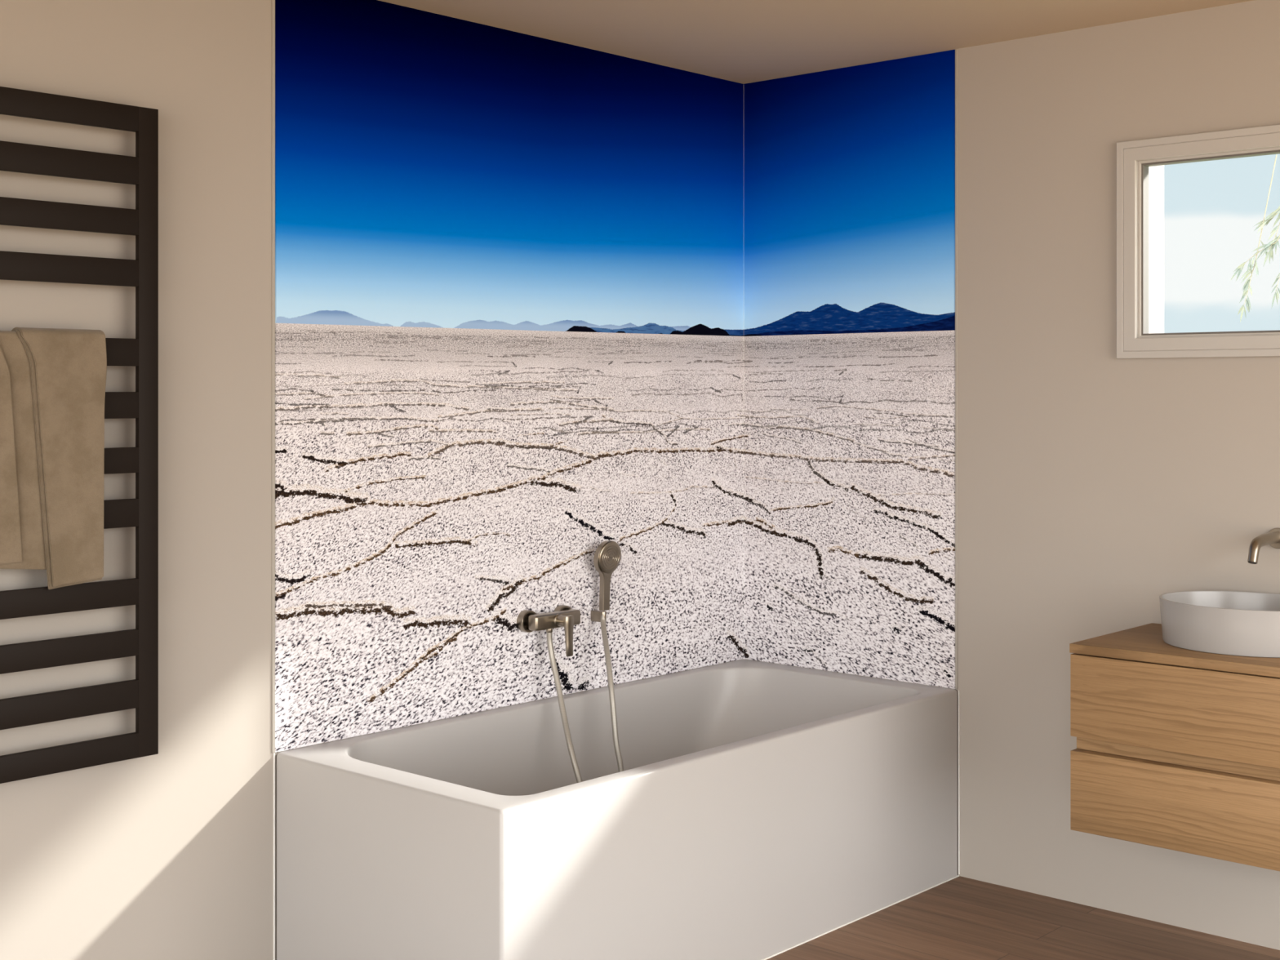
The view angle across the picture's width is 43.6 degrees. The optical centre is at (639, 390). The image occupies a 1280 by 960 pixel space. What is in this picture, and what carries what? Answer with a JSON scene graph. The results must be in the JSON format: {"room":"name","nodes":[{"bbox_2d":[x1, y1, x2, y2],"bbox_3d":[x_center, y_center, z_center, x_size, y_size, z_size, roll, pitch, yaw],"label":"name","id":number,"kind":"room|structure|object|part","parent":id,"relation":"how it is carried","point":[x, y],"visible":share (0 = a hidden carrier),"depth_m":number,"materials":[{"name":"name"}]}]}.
{"room":"bathroom","nodes":[
{"label":"bathroom","id":0,"kind":"room"},
{"bbox_2d":[0,0,743,959],"bbox_3d":[-1.570,0.277,3.450,0.247,2.620,5.950,0,0,42],"label":"wall","id":1,"kind":"structure","parent":0,"point":[167,855],"depth_m":3.78,"materials":[{"name":"beige paint"}]},
{"bbox_2d":[0,86,158,783],"bbox_3d":[-1.340,0.094,3.467,0.073,1.479,0.622,0,0,42],"label":"towel radiator","id":2,"kind":"object","parent":1,"relation":"attached to","point":[140,693],"visible":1,"depth_m":3.58,"materials":[{"name":"black metal"}]},
{"bbox_2d":[0,327,106,589],"bbox_3d":[-1.330,0.147,3.434,0.059,0.566,0.377,0,0,42],"label":"towel","id":3,"kind":"object","parent":2,"relation":"hanging from","point":[53,380],"visible":1,"depth_m":3.46,"materials":[{"name":"beige fabric"}]},
{"bbox_2d":[271,0,743,752],"bbox_3d":[-0.283,-0.065,4.688,0.006,1.935,1.888,0,0,42],"label":"wall panel","id":4,"kind":"object","parent":1,"relation":"attached to","point":[507,266],"visible":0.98,"depth_m":4.53,"materials":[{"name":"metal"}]},
{"bbox_2d":[516,604,580,656],"bbox_3d":[-0.241,0.699,4.646,0.119,0.129,0.209,0,0,42],"label":"mixer","id":5,"kind":"object","parent":4,"relation":"attached to","point":[562,615],"visible":1,"depth_m":4.61,"materials":[{"name":"silver metal"}]},
{"bbox_2d":[546,628,552,632],"bbox_3d":[-0.263,0.693,4.634,0.020,0.013,0.020,0,0,42],"label":"outlet","id":6,"kind":"object","parent":5,"relation":"attached to","point":[548,630],"depth_m":4.62,"materials":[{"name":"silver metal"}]},
{"bbox_3d":[-0.205,0.706,4.607,0.014,0.116,0.034,0,0,42],"label":"lever","id":7,"kind":"part","parent":5,"relation":"part of","materials":[{"name":"silver metal"}]},
{"bbox_2d":[546,613,623,782],"bbox_3d":[-0.129,0.985,4.645,0.210,0.637,0.287,0,0,42],"label":"shower hose","id":8,"kind":"object","parent":5,"relation":"attached to","point":[603,628],"visible":0.66,"depth_m":4.63,"materials":[{"name":"silver metal"}]},
{"bbox_2d":[591,609,606,622],"bbox_3d":[-0.122,0.680,4.825,0.055,0.035,0.023,0,0,42],"label":"holder","id":9,"kind":"object","parent":4,"relation":"attached to","point":[596,615],"visible":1,"depth_m":4.82,"materials":[{"name":"silver metal"}]},
{"bbox_2d":[593,540,621,610],"bbox_3d":[-0.099,0.556,4.816,0.043,0.210,0.101,0,0,42],"label":"shower","id":10,"kind":"object","parent":9,"relation":"on","point":[607,556],"visible":1,"depth_m":4.81,"materials":[{"name":"silver metal"}]},
{"bbox_2d":[378,0,1253,84],"bbox_3d":[0.250,-1.109,1.808,5.150,0.150,5.950,0,0,42],"label":"ceiling","id":11,"kind":"structure","parent":0,"point":[743,42],"depth_m":4.50,"materials":[{"name":"paint"}]},
{"bbox_2d":[743,0,1279,950],"bbox_3d":[2.149,0.216,3.914,5.150,3.300,0.215,0,0,42],"label":"wall","id":12,"kind":"structure","parent":0,"point":[1095,486],"depth_m":4.59,"materials":[{"name":"beige paint"}]},
{"bbox_2d":[743,48,957,688],"bbox_3d":[0.655,-0.065,5.115,0.822,1.935,0.003,0,0,42],"label":"wall panel","id":13,"kind":"object","parent":12,"relation":"attached to","point":[851,173],"visible":1,"depth_m":5.09,"materials":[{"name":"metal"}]},
{"bbox_2d":[1070,653,1279,871],"bbox_3d":[1.514,0.892,4.017,0.694,0.449,0.483,0,0,42],"label":"vanity cabinet","id":14,"kind":"object","parent":12,"relation":"attached to","point":[1185,759],"visible":0.85,"depth_m":3.88,"materials":[{"name":"brown wood"}]},
{"bbox_2d":[1069,622,1279,677],"bbox_3d":[1.513,0.655,4.016,0.698,0.024,0.484,0,0,42],"label":"countertop","id":15,"kind":"structure","parent":14,"relation":"on","point":[1145,642],"depth_m":3.95,"materials":[{"name":"brown wood"}]},
{"bbox_2d":[1159,591,1279,657],"bbox_3d":[1.528,0.586,4.035,0.427,0.113,0.374,0,0,42],"label":"washbasin","id":16,"kind":"object","parent":15,"relation":"in","point":[1231,623],"visible":1,"depth_m":3.93,"materials":[{"name":"white ceramic"}]},
{"bbox_3d":[1.367,1.016,3.855,0.694,0.202,0.047,0,0,42],"label":"drawer","id":17,"kind":"part","parent":14,"relation":"part of","materials":[{"name":"brown wood"}]},
{"bbox_3d":[1.367,0.774,3.855,0.694,0.208,0.047,0,0,42],"label":"drawer","id":18,"kind":"part","parent":14,"relation":"part of","materials":[{"name":"brown wood"}]},
{"bbox_3d":[1.378,0.896,3.867,0.693,0.036,0.014,0,0,42],"label":"finger pull","id":19,"kind":"part","parent":14,"relation":"part of","materials":[{"name":"brown wood"}]},
{"bbox_2d":[1116,124,1279,359],"bbox_3d":[1.683,-0.392,4.206,0.888,0.606,0.061,0,0,42],"label":"window","id":20,"kind":"structure","parent":12,"relation":"in","point":[1134,157],"depth_m":4.42,"materials":[{"name":"white plastic"}]},
{"bbox_2d":[1247,528,1279,564],"bbox_3d":[1.611,0.400,4.127,0.054,0.081,0.189,0,0,42],"label":"tap","id":21,"kind":"object","parent":12,"relation":"attached to","point":[1272,538],"visible":1,"depth_m":4.09,"materials":[{"name":"silver metal"}]},
{"bbox_3d":[1.671,0.387,4.194,0.054,0.054,0.010,0,0,42],"label":"wall plate","id":22,"kind":"part","parent":21,"relation":"part of","materials":[{"name":"silver metal"}]},
{"bbox_2d":[766,875,1279,959],"bbox_3d":[0.252,1.526,1.775,4.703,0.120,5.503,0,0,42],"label":"floor","id":23,"kind":"structure","parent":0,"point":[960,917],"depth_m":4.31,"materials":[{"name":"brown wood"}]},
{"bbox_2d":[276,659,957,959],"bbox_3d":[0.026,1.184,4.414,0.826,0.563,1.880,0,0,42],"label":"bathtub","id":24,"kind":"object","parent":23,"relation":"on","point":[756,810],"visible":1,"depth_m":4.01,"materials":[{"name":"white ceramic"}]},
{"bbox_2d":[273,752,275,959],"bbox_3d":[-0.912,1.185,3.992,0.005,0.563,0.004,0,0,42],"label":"sealant","id":25,"kind":"structure","parent":24,"relation":"attached to","point":[273,753],"depth_m":3.99,"materials":[{"name":"white plastic"}]},
{"bbox_2d":[761,875,959,959],"bbox_3d":[0.333,1.464,4.135,0.004,0.004,1.884,0,0,42],"label":"sealant","id":26,"kind":"structure","parent":24,"relation":"attached to","point":[957,876],"depth_m":4.43,"materials":[{"name":"white plastic"}]},
{"bbox_2d":[958,689,959,875],"bbox_3d":[0.964,1.183,4.835,0.003,0.557,0.006,0,0,42],"label":"sealant","id":27,"kind":"structure","parent":24,"relation":"attached to","point":[958,690],"depth_m":4.83,"materials":[{"name":"white plastic"}]},
{"label":"outside","id":28,"kind":"structure","parent":0,"visible":0},
{"bbox_3d":[17.531,1.917,16.972,70.000,0.100,39.781,0,0,42],"label":"ground","id":29,"kind":"structure","parent":28,"visible":0},
{"bbox_2d":[1230,155,1279,321],"bbox_3d":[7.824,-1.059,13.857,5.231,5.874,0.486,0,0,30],"label":"willow tree","id":30,"kind":"object","parent":29,"relation":"on","point":[1270,245],"visible":1,"depth_m":15.12,"materials":[{"name":"green plant"}]}
]}

